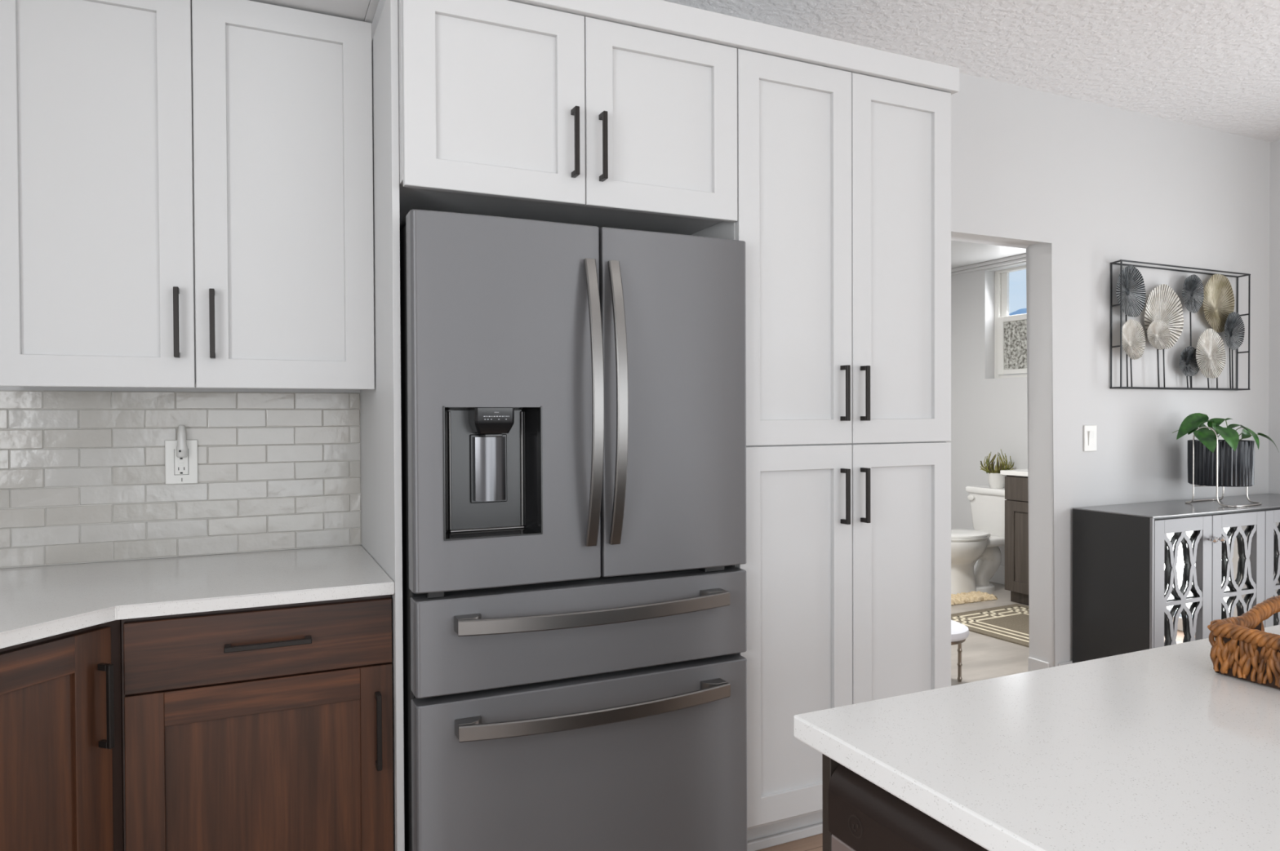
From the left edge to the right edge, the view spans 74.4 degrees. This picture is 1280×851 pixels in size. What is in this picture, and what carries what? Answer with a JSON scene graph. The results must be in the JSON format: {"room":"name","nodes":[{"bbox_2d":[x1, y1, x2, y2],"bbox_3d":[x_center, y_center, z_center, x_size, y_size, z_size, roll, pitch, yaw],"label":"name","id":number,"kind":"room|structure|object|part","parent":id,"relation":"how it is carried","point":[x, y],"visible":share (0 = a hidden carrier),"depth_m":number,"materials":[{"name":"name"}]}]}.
{"room":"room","nodes":[
{"label":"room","id":0,"kind":"room"},
{"bbox_2d":[0,0,1270,667],"bbox_3d":[0.779,-0.022,3.432,6.720,2.971,0.140,-1,1,-25],"label":"wall","id":1,"kind":"structure","parent":0,"point":[1083,187],"depth_m":4.00,"materials":[{"name":"grey paint"}]},
{"bbox_2d":[0,390,361,568],"bbox_3d":[-1.544,0.140,2.266,1.518,0.466,0.011,-1,1,-25],"label":"backsplash","id":2,"kind":"structure","parent":1,"relation":"attached to","point":[82,473],"depth_m":2.37,"materials":[{"name":"grey tile"}]},
{"bbox_2d":[164,440,198,484],"bbox_3d":[-1.288,0.102,2.371,0.081,0.124,0.010,-1,1,-25],"label":"wall outlet","id":3,"kind":"object","parent":2,"relation":"attached to","point":[177,470],"visible":0.97,"depth_m":2.37,"materials":[{"name":"white plastic"}]},
{"bbox_2d":[173,448,188,475],"bbox_3d":[-1.287,0.102,2.368,0.036,0.073,0.003,-1,1,-25],"label":"receptacle","id":4,"kind":"object","parent":3,"relation":"attached to","point":[180,464],"depth_m":2.37,"materials":[{"name":"white plastic"}]},
{"bbox_2d":[176,425,187,457],"bbox_3d":[-1.279,0.044,2.354,0.028,0.091,0.029,-1,1,-25],"label":"night light","id":5,"kind":"object","parent":3,"relation":"attached to","point":[181,448],"visible":1,"depth_m":2.35,"materials":[{"name":"white plastic"}]},
{"bbox_2d":[0,0,374,389],"bbox_3d":[-1.171,-0.587,2.227,0.861,0.984,0.382,-1,1,-25],"label":"upper cabinet","id":6,"kind":"object","parent":1,"relation":"attached to","point":[186,186],"visible":1,"depth_m":2.08,"materials":[{"name":"grey paint"}]},
{"bbox_3d":[-1.304,-0.583,2.003,0.428,0.982,0.020,-1,1,-25],"label":"door","id":7,"kind":"part","parent":6,"relation":"part of","materials":[{"name":"grey paint"}]},
{"bbox_3d":[-1.130,-0.252,2.058,0.012,0.170,0.034,-1,1,-25],"label":"handle","id":8,"kind":"part","parent":6,"relation":"part of","materials":[{"name":"brown metal"}]},
{"bbox_3d":[-1.060,-0.252,2.091,0.012,0.170,0.034,-1,1,-25],"label":"handle","id":9,"kind":"part","parent":6,"relation":"part of","materials":[{"name":"brown metal"}]},
{"bbox_3d":[-0.914,-0.587,2.185,0.426,0.982,0.020,-1,1,-25],"label":"door","id":10,"kind":"part","parent":6,"relation":"part of","materials":[{"name":"grey paint"}]},
{"bbox_2d":[248,0,379,23],"bbox_3d":[-1.139,-1.119,2.147,0.862,0.076,0.544,-1,1,-25],"label":"trim","id":11,"kind":"structure","parent":6,"relation":"on","point":[364,11],"depth_m":2.18,"materials":[{"name":"grey paint"}]},
{"bbox_2d":[398,0,737,235],"bbox_3d":[-0.280,-0.806,2.447,0.905,0.479,0.733,-1,1,-25],"label":"upper cabinet","id":12,"kind":"object","parent":1,"relation":"attached to","point":[508,108],"visible":0.92,"depth_m":2.13,"materials":[{"name":"grey paint"}]},
{"bbox_3d":[-0.348,-0.800,2.060,0.450,0.477,0.020,-1,1,-25],"label":"door","id":13,"kind":"part","parent":12,"relation":"part of","materials":[{"name":"grey paint"}]},
{"bbox_3d":[-0.162,-0.712,2.117,0.012,0.170,0.034,-1,1,-25],"label":"handle","id":14,"kind":"part","parent":12,"relation":"part of","materials":[{"name":"brown metal"}]},
{"bbox_3d":[-0.093,-0.711,2.150,0.012,0.170,0.034,-1,1,-25],"label":"handle","id":15,"kind":"part","parent":12,"relation":"part of","materials":[{"name":"brown metal"}]},
{"bbox_3d":[0.062,-0.804,2.251,0.449,0.477,0.020,-1,1,-25],"label":"door","id":16,"kind":"part","parent":12,"relation":"part of","materials":[{"name":"grey paint"}]},
{"bbox_2d":[1028,657,1072,671],"bbox_3d":[2.626,1.168,4.294,1.666,0.153,0.143,-1,1,-25],"label":"baseboard","id":17,"kind":"structure","parent":1,"relation":"attached to","point":[1034,664],"depth_m":3.95,"materials":[{"name":"grey paint"}]},
{"bbox_2d":[1083,425,1096,451],"bbox_3d":[2.124,0.060,3.975,0.086,0.123,0.014,-1,1,-25],"label":"light switch","id":18,"kind":"object","parent":1,"relation":"attached to","point":[1089,431],"visible":1,"depth_m":3.97,"materials":[{"name":"white plastic"}]},
{"bbox_2d":[1109,259,1250,391],"bbox_3d":[2.702,-0.481,4.203,1.032,0.602,0.077,-1,1,-25],"label":"wall art","id":19,"kind":"object","parent":1,"relation":"attached to","point":[1163,314],"visible":1,"depth_m":4.20,"materials":[{"name":"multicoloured metal"}]},
{"bbox_3d":[2.328,-0.365,4.034,0.018,0.371,0.007,-1,1,-25],"label":"stem","id":20,"kind":"part","parent":19,"relation":"part of","materials":[{"name":"grey metal"}]},
{"bbox_3d":[2.348,-0.285,4.034,0.018,0.211,0.007,-1,1,-25],"label":"stem","id":21,"kind":"part","parent":19,"relation":"part of","materials":[{"name":"grey metal"}]},
{"bbox_3d":[2.528,-0.297,4.115,0.018,0.231,0.007,-1,1,-25],"label":"stem","id":22,"kind":"part","parent":19,"relation":"part of","materials":[{"name":"grey metal"}]},
{"bbox_3d":[2.591,-0.318,4.173,0.018,0.271,0.007,-1,1,-25],"label":"stem","id":23,"kind":"part","parent":19,"relation":"part of","materials":[{"name":"grey metal"}]},
{"bbox_3d":[2.741,-0.240,4.227,0.018,0.112,0.007,-1,1,-25],"label":"stem","id":24,"kind":"part","parent":19,"relation":"part of","materials":[{"name":"grey metal"}]},
{"bbox_3d":[2.771,-0.400,4.243,0.018,0.431,0.007,-1,1,-25],"label":"stem","id":25,"kind":"part","parent":19,"relation":"part of","materials":[{"name":"grey metal"}]},
{"bbox_3d":[3.045,-0.323,4.354,0.018,0.271,0.007,-1,1,-25],"label":"stem","id":26,"kind":"part","parent":19,"relation":"part of","materials":[{"name":"grey metal"}]},
{"bbox_3d":[3.095,-0.423,4.410,0.018,0.471,0.007,-1,1,-25],"label":"stem","id":27,"kind":"part","parent":19,"relation":"part of","materials":[{"name":"grey metal"}]},
{"bbox_2d":[755,582,1029,850],"bbox_3d":[1.435,1.329,1.914,6.840,0.100,8.890,-1,1,-25],"label":"floor","id":28,"kind":"structure","parent":0,"point":[984,657],"depth_m":4.51,"materials":[{"name":"beige tile"}]},
{"bbox_2d":[0,619,124,850],"bbox_3d":[-1.592,0.853,1.716,0.950,0.884,0.973,-1,1,-25],"label":"base cabinet","id":29,"kind":"object","parent":28,"relation":"on","point":[61,780],"visible":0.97,"depth_m":1.70,"materials":[{"name":"brown wood"}]},
{"bbox_3d":[-1.111,0.584,1.756,0.034,0.174,0.011,0,1,20],"label":"handle","id":30,"kind":"part","parent":29,"relation":"part of","materials":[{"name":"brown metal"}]},
{"bbox_2d":[0,545,394,648],"bbox_3d":[-1.280,0.394,1.704,1.518,0.030,1.256,-1,1,-25],"label":"countertop","id":31,"kind":"structure","parent":29,"relation":"on","point":[37,602],"depth_m":1.98,"materials":[{"name":"white stone"}]},
{"bbox_2d":[120,595,393,850],"bbox_3d":[-0.973,0.844,2.183,0.564,0.884,0.653,-1,1,-25],"label":"base cabinet","id":32,"kind":"object","parent":28,"relation":"on","point":[269,728],"visible":0.93,"depth_m":1.92,"materials":[{"name":"brown wood"}]},
{"bbox_3d":[-0.853,0.496,1.924,0.555,0.154,0.020,-1,1,-25],"label":"drawer","id":33,"kind":"part","parent":32,"relation":"part of","materials":[{"name":"brown wood"}]},
{"bbox_3d":[-0.837,0.493,1.901,0.180,0.012,0.034,-1,1,-25],"label":"handle","id":34,"kind":"part","parent":32,"relation":"part of","materials":[{"name":"brown metal"}]},
{"bbox_3d":[-0.621,0.726,2.004,0.012,0.178,0.034,-1,1,-25],"label":"handle","id":35,"kind":"part","parent":32,"relation":"part of","materials":[{"name":"brown metal"}]},
{"bbox_2d":[360,0,404,850],"bbox_3d":[-0.713,0.121,2.302,0.018,2.325,0.647,-1,1,-25],"label":"end panel","id":36,"kind":"object","parent":28,"relation":"on","point":[380,406],"visible":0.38,"depth_m":2.07,"materials":[{"name":"grey paint"}]},
{"bbox_2d":[400,209,746,850],"bbox_3d":[-0.248,0.376,2.406,0.893,1.769,0.816,-1,1,-25],"label":"refrigerator","id":37,"kind":"object","parent":28,"relation":"on","point":[573,397],"visible":0.98,"depth_m":2.07,"materials":[{"name":"grey metal"}]},
{"bbox_3d":[-0.362,0.104,2.040,0.074,0.154,0.032,-1,1,-25],"label":"dispenser lever","id":38,"kind":"part","parent":37,"relation":"part of","materials":[{"name":"grey metal"}]},
{"bbox_3d":[-0.345,0.109,1.994,0.238,0.311,0.005,-1,1,-25],"label":"dispenser trim","id":39,"kind":"part","parent":37,"relation":"part of","materials":[{"name":"grey metal"}]},
{"bbox_3d":[-0.322,-0.056,2.042,0.460,0.878,0.072,-1,1,-25],"label":"door","id":40,"kind":"part","parent":37,"relation":"part of","materials":[{"name":"grey metal"}]},
{"bbox_3d":[-0.121,0.511,2.141,0.890,0.222,0.072,-1,1,-25],"label":"drawer","id":41,"kind":"part","parent":37,"relation":"part of","materials":[{"name":"grey metal"}]},
{"bbox_3d":[-0.119,0.924,2.146,0.890,0.568,0.072,-1,1,-25],"label":"drawer","id":42,"kind":"part","parent":37,"relation":"part of","materials":[{"name":"grey metal"}]},
{"bbox_3d":[-0.092,0.460,2.074,0.716,0.041,0.080,-1,1,-25],"label":"handle","id":43,"kind":"part","parent":37,"relation":"part of","materials":[{"name":"silver metal"}]},
{"bbox_3d":[-0.091,0.702,2.077,0.716,0.041,0.080,-1,1,-25],"label":"handle","id":44,"kind":"part","parent":37,"relation":"part of","materials":[{"name":"silver metal"}]},
{"bbox_3d":[-0.112,-0.056,2.059,0.028,0.708,0.066,-1,1,-25],"label":"handle","id":45,"kind":"part","parent":37,"relation":"part of","materials":[{"name":"silver metal"}]},
{"bbox_3d":[-0.054,-0.057,2.086,0.028,0.708,0.066,-1,1,-25],"label":"handle","id":46,"kind":"part","parent":37,"relation":"part of","materials":[{"name":"silver metal"}]},
{"bbox_3d":[0.087,-0.060,2.232,0.426,0.878,0.072,-1,1,-25],"label":"door","id":47,"kind":"part","parent":37,"relation":"part of","materials":[{"name":"grey metal"}]},
{"bbox_2d":[690,48,951,850],"bbox_3d":[0.493,0.110,2.817,0.788,2.325,0.733,-1,1,-25],"label":"pantry cabinet","id":48,"kind":"object","parent":28,"relation":"on","point":[843,221],"visible":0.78,"depth_m":2.50,"materials":[{"name":"grey paint"}]},
{"bbox_2d":[508,0,959,95],"bbox_3d":[0.072,-1.087,2.620,1.735,0.074,0.714,-1,1,-25],"label":"trim","id":49,"kind":"structure","parent":48,"relation":"on","point":[658,15],"depth_m":2.35,"materials":[{"name":"grey paint"}]},
{"bbox_3d":[0.584,1.259,2.646,0.784,0.030,0.013,-1,1,-25],"label":"shoe trim","id":50,"kind":"part","parent":48,"relation":"part of","materials":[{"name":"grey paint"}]},
{"bbox_3d":[0.449,-0.496,2.435,0.392,1.102,0.020,-1,1,-25],"label":"door","id":51,"kind":"part","parent":48,"relation":"part of","materials":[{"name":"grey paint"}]},
{"bbox_3d":[0.454,0.595,2.448,0.392,1.072,0.020,-1,1,-25],"label":"door","id":52,"kind":"part","parent":48,"relation":"part of","materials":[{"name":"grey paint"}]},
{"bbox_3d":[0.604,-0.095,2.481,0.012,0.163,0.034,-1,1,-25],"label":"handle","id":53,"kind":"part","parent":48,"relation":"part of","materials":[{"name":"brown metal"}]},
{"bbox_3d":[0.606,0.209,2.485,0.012,0.163,0.034,-1,1,-25],"label":"handle","id":54,"kind":"part","parent":48,"relation":"part of","materials":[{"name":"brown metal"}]},
{"bbox_3d":[0.673,0.208,2.516,0.012,0.163,0.034,-1,1,-25],"label":"handle","id":55,"kind":"part","parent":48,"relation":"part of","materials":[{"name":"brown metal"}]},
{"bbox_3d":[0.671,-0.096,2.513,0.012,0.163,0.034,-1,1,-25],"label":"handle","id":56,"kind":"part","parent":48,"relation":"part of","materials":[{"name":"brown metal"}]},
{"bbox_3d":[0.806,-0.499,2.602,0.391,1.102,0.020,-1,1,-25],"label":"door","id":57,"kind":"part","parent":48,"relation":"part of","materials":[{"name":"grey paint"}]},
{"bbox_3d":[0.811,0.591,2.615,0.391,1.072,0.020,-1,1,-25],"label":"door","id":58,"kind":"part","parent":48,"relation":"part of","materials":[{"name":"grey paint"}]},
{"bbox_2d":[822,753,840,850],"bbox_3d":[1.236,0.859,0.202,1.040,0.884,2.484,-1,1,-25],"label":"kitchen island","id":59,"kind":"object","parent":28,"relation":"on","point":[829,766],"visible":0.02,"depth_m":1.09,"materials":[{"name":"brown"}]},
{"bbox_2d":[793,625,1279,850],"bbox_3d":[1.337,0.401,0.202,1.290,0.030,2.607,-1,1,-25],"label":"island countertop","id":60,"kind":"structure","parent":59,"relation":"on","point":[1155,749],"depth_m":0.98,"materials":[{"name":"white stone"}]},
{"bbox_2d":[1207,595,1279,689],"bbox_3d":[1.135,0.324,1.127,0.380,0.102,0.522,-1,1,-25],"label":"basket","id":61,"kind":"object","parent":60,"relation":"on","point":[1242,649],"visible":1,"depth_m":1.24,"materials":[{"name":"wicker"}]},
{"bbox_2d":[828,764,988,850],"bbox_3d":[0.640,0.850,0.940,0.596,0.848,0.600,-1,1,-25],"label":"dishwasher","id":62,"kind":"object","parent":28,"relation":"on","point":[864,816],"visible":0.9,"depth_m":1.00,"materials":[{"name":"black"}]},
{"bbox_3d":[0.387,0.857,0.823,0.032,0.660,0.600,-1,1,-25],"label":"door","id":63,"kind":"part","parent":62,"relation":"part of","materials":[{"name":"silver metal"}]},
{"bbox_2d":[951,620,968,682],"bbox_3d":[1.424,1.104,4.109,0.336,0.296,0.336,-1,1,-25],"label":"stool","id":64,"kind":"object","parent":28,"relation":"on","point":[959,632],"visible":0.25,"depth_m":4.02,"materials":[{"name":"white"}]},
{"bbox_3d":[1.424,1.023,4.108,0.304,0.014,0.304,-1,1,-25],"label":"seat frame","id":65,"kind":"part","parent":64,"relation":"part of","materials":[{"name":"silver metal"}]},
{"bbox_3d":[1.423,0.986,4.107,0.336,0.060,0.336,-1,1,-25],"label":"seat","id":66,"kind":"part","parent":64,"relation":"part of","materials":[{"name":"white"}]},
{"bbox_3d":[1.562,1.141,4.121,0.024,0.222,0.025,-1,1,-25],"label":"leg","id":67,"kind":"part","parent":64,"relation":"part of","materials":[{"name":"silver metal"}]},
{"bbox_2d":[951,591,998,605],"bbox_3d":[2.228,1.208,5.904,0.597,0.036,0.203,-1,1,-25],"label":"bath mat","id":68,"kind":"object","parent":28,"relation":"on","point":[972,597],"visible":0.59,"depth_m":5.89,"materials":[{"name":"beige fabric"}]},
{"bbox_2d":[951,485,1006,594],"bbox_3d":[2.452,0.848,6.253,0.767,0.748,0.464,-1,1,-25],"label":"toilet","id":69,"kind":"object","parent":28,"relation":"on","point":[981,544],"visible":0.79,"depth_m":6.21,"materials":[{"name":"white ceramic"}]},
{"bbox_3d":[2.329,0.816,6.195,0.486,0.021,0.372,-1,1,-25],"label":"seat","id":70,"kind":"part","parent":69,"relation":"part of","materials":[{"name":"white ceramic"}]},
{"bbox_3d":[2.333,0.801,6.197,0.480,0.043,0.368,-1,1,-25],"label":"lid","id":71,"kind":"part","parent":69,"relation":"part of","materials":[{"name":"white ceramic"}]},
{"bbox_3d":[2.538,0.553,6.472,0.016,0.038,0.060,-1,1,-25],"label":"flush lever","id":72,"kind":"part","parent":69,"relation":"part of","materials":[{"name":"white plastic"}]},
{"bbox_3d":[2.700,0.492,6.365,0.216,0.042,0.464,-1,1,-25],"label":"tank lid","id":73,"kind":"part","parent":69,"relation":"part of","materials":[{"name":"white ceramic"}]},
{"bbox_3d":[2.704,0.668,6.369,0.190,0.309,0.430,-1,1,-25],"label":"tank","id":74,"kind":"part","parent":69,"relation":"part of","materials":[{"name":"white ceramic"}]},
{"bbox_2d":[980,449,1013,488],"bbox_3d":[2.684,0.324,6.356,0.237,0.294,0.233,0,1,-6],"label":"succulent plant","id":75,"kind":"object","parent":69,"relation":"on","point":[997,481],"visible":0.88,"depth_m":6.32,"materials":[{"name":"green plant"}]},
{"bbox_3d":[2.687,0.413,6.352,0.128,0.115,0.128,-1,1,-25],"label":"pot","id":76,"kind":"part","parent":75,"relation":"part of","materials":[{"name":"white ceramic"}]},
{"bbox_2d":[951,604,1029,648],"bbox_3d":[2.457,1.231,5.083,0.845,0.009,1.100,-1,1,-28],"label":"rug","id":77,"kind":"object","parent":28,"relation":"on","point":[1010,623],"visible":0.34,"depth_m":5.26,"materials":[{"name":"fabric"}]},
{"bbox_2d":[1000,469,1028,605],"bbox_3d":[2.972,0.772,5.463,0.501,0.914,1.132,-1,1,-25],"label":"bathroom vanity","id":78,"kind":"object","parent":28,"relation":"on","point":[1016,504],"visible":0.21,"depth_m":5.77,"materials":[{"name":"brown wood"}]},
{"bbox_3d":[2.611,0.433,5.689,0.020,0.159,0.357,-1,1,-25],"label":"drawer","id":79,"kind":"part","parent":78,"relation":"part of","materials":[{"name":"brown wood"}]},
{"bbox_3d":[2.612,0.830,5.694,0.020,0.622,0.357,-1,1,-25],"label":"door","id":80,"kind":"part","parent":78,"relation":"part of","materials":[{"name":"brown wood"}]},
{"bbox_2d":[1072,493,1279,663],"bbox_3d":[2.804,0.812,4.062,1.558,0.870,0.418,-1,1,-25],"label":"sideboard","id":81,"kind":"object","parent":28,"relation":"on","point":[1150,575],"visible":0.62,"depth_m":3.76,"materials":[{"name":"black wood"}]},
{"bbox_3d":[2.785,0.815,4.080,1.537,0.864,0.368,-1,1,-25],"label":"panel","id":82,"kind":"part","parent":81,"relation":"part of","materials":[{"name":"black wood"}]},
{"bbox_3d":[2.874,0.786,3.911,1.557,0.804,0.012,-1,1,-25],"label":"frame","id":83,"kind":"part","parent":81,"relation":"part of","materials":[{"name":"grey wood"}]},
{"bbox_2d":[1164,530,1199,646],"bbox_3d":[2.356,0.772,3.683,0.271,0.630,0.004,-1,1,-25],"label":"mirror","id":84,"kind":"object","parent":81,"relation":"attached to","point":[1181,548],"depth_m":3.68,"materials":[{"name":"white mirror"}]},
{"bbox_3d":[2.360,0.775,3.676,0.394,0.746,0.020,-1,1,-25],"label":"door","id":85,"kind":"part","parent":81,"relation":"part of","materials":[{"name":"silver metal"}]},
{"bbox_3d":[2.526,0.504,3.719,0.026,0.029,0.037,-1,1,-25],"label":"knob","id":86,"kind":"part","parent":81,"relation":"part of","materials":[{"name":"silver metal"}]},
{"bbox_3d":[2.576,0.504,3.742,0.026,0.029,0.037,-1,1,-25],"label":"knob","id":87,"kind":"part","parent":81,"relation":"part of","materials":[{"name":"silver metal"}]},
{"bbox_2d":[1185,426,1262,506],"bbox_3d":[2.811,0.190,4.062,0.288,0.374,0.250,-1,1,-25],"label":"plant stand","id":88,"kind":"object","parent":81,"relation":"on","point":[1213,430],"visible":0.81,"depth_m":4.05,"materials":[{"name":"silver metal"}]},
{"bbox_3d":[2.768,0.351,4.147,0.279,0.050,0.058,-1,1,-29],"label":"rail","id":89,"kind":"part","parent":88,"relation":"part of","materials":[{"name":"silver metal"}]},
{"bbox_2d":[1172,413,1279,487],"bbox_3d":[2.791,0.113,4.028,0.330,0.347,0.341,-1,1,-25],"label":"potted plant","id":90,"kind":"object","parent":88,"relation":"on","point":[1236,457],"visible":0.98,"depth_m":3.98,"materials":[{"name":"green plant"}]},
{"bbox_3d":[2.766,0.032,4.060,0.353,0.148,0.146,0,1,22],"label":"stem","id":91,"kind":"part","parent":90,"relation":"part of","materials":[{"name":"green plant"}]},
{"bbox_3d":[2.804,0.179,4.076,0.267,0.214,0.267,-1,1,-25],"label":"pot","id":92,"kind":"part","parent":90,"relation":"part of","materials":[{"name":"black ceramic"}]},
{"bbox_3d":[2.849,0.352,3.995,0.279,0.051,0.090,-1,1,-29],"label":"rail","id":93,"kind":"part","parent":88,"relation":"part of","materials":[{"name":"silver metal"}]},
{"bbox_3d":[2.720,0.771,3.844,0.393,0.746,0.020,-1,1,-25],"label":"door","id":94,"kind":"part","parent":81,"relation":"part of","materials":[{"name":"silver metal"}]},
{"bbox_2d":[1221,525,1253,619],"bbox_3d":[2.716,0.769,3.852,0.270,0.630,0.004,-1,1,-25],"label":"mirror","id":95,"kind":"object","parent":81,"relation":"attached to","point":[1237,550],"depth_m":3.84,"materials":[{"name":"white mirror"}]},
{"bbox_3d":[3.068,0.768,4.006,0.368,0.746,0.020,-1,1,-25],"label":"door","id":96,"kind":"part","parent":81,"relation":"part of","materials":[{"name":"silver metal"}]},
{"bbox_2d":[1273,522,1279,626],"bbox_3d":[3.065,0.765,4.014,0.244,0.630,0.004,-1,1,-25],"label":"mirror","id":97,"kind":"object","parent":81,"relation":"attached to","point":[1276,525],"depth_m":3.97,"materials":[{"name":"white mirror"}]},
{"bbox_2d":[662,0,1279,142],"bbox_3d":[1.871,-1.527,0.516,6.500,0.100,6.040,-1,1,-25],"label":"ceiling","id":98,"kind":"structure","parent":0,"point":[1214,64],"depth_m":3.32,"materials":[{"name":"white paint"}]},
{"bbox_2d":[946,261,1027,566],"bbox_3d":[3.049,-0.024,6.064,0.160,2.490,2.710,-1,1,-25],"label":"wall","id":99,"kind":"structure","parent":0,"point":[988,414],"depth_m":6.68,"materials":[{"name":"grey paint"}]},
{"bbox_2d":[951,253,1026,275],"bbox_3d":[2.976,-1.242,5.963,0.034,0.050,2.608,-1,1,-25],"label":"trim","id":100,"kind":"structure","parent":99,"relation":"attached to","point":[1020,258],"depth_m":6.53,"materials":[{"name":"grey paint"}]},
{"bbox_2d":[973,561,1004,585],"bbox_3d":[1.381,1.159,6.009,2.930,0.140,1.220,-1,1,-25],"label":"baseboard","id":101,"kind":"structure","parent":99,"relation":"attached to","point":[998,577],"depth_m":6.48,"materials":[{"name":"grey paint"}]},
{"bbox_2d":[994,265,1026,378],"bbox_3d":[2.998,-0.786,6.253,0.070,0.847,0.889,-1,1,-25],"label":"window","id":102,"kind":"structure","parent":99,"relation":"in","point":[1010,331],"depth_m":6.54,"materials":[{"name":"white plastic"}]},
{"bbox_3d":[3.008,-1.004,6.255,0.025,0.369,0.797,-1,1,-25],"label":"sash","id":103,"kind":"part","parent":102,"relation":"part of","materials":[{"name":"white plastic"}]},
{"bbox_3d":[2.980,-0.618,6.246,0.030,0.451,0.797,-1,1,-25],"label":"sash","id":104,"kind":"part","parent":102,"relation":"part of","materials":[{"name":"white plastic"}]},
{"bbox_3d":[2.981,-0.614,6.247,0.006,0.369,0.693,-1,1,-25],"label":"pane","id":105,"kind":"part","parent":102,"relation":"part of","materials":[{"name":"grey glass"}]},
{"bbox_2d":[951,240,1026,269],"bbox_3d":[1.671,-1.305,5.408,3.190,0.100,2.710,-1,1,-25],"label":"ceiling","id":106,"kind":"structure","parent":0,"point":[962,253],"depth_m":6.19,"materials":[{"name":"grey paint"}]},
{"bbox_2d":[1268,139,1279,493],"bbox_3d":[4.729,-0.072,1.943,0.140,2.871,5.900,-1,1,-25],"label":"wall","id":107,"kind":"structure","parent":0,"point":[1274,206],"depth_m":4.56,"materials":[{"name":"grey paint"}]},
{"label":"outside","id":108,"kind":"structure","parent":0,"visible":0},
{"bbox_2d":[1008,308,1026,374],"bbox_3d":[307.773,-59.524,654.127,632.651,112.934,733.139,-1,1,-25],"label":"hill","id":109,"kind":"structure","parent":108,"point":[1022,311],"depth_m":797.01,"materials":[{"name":"blue"}]}
]}

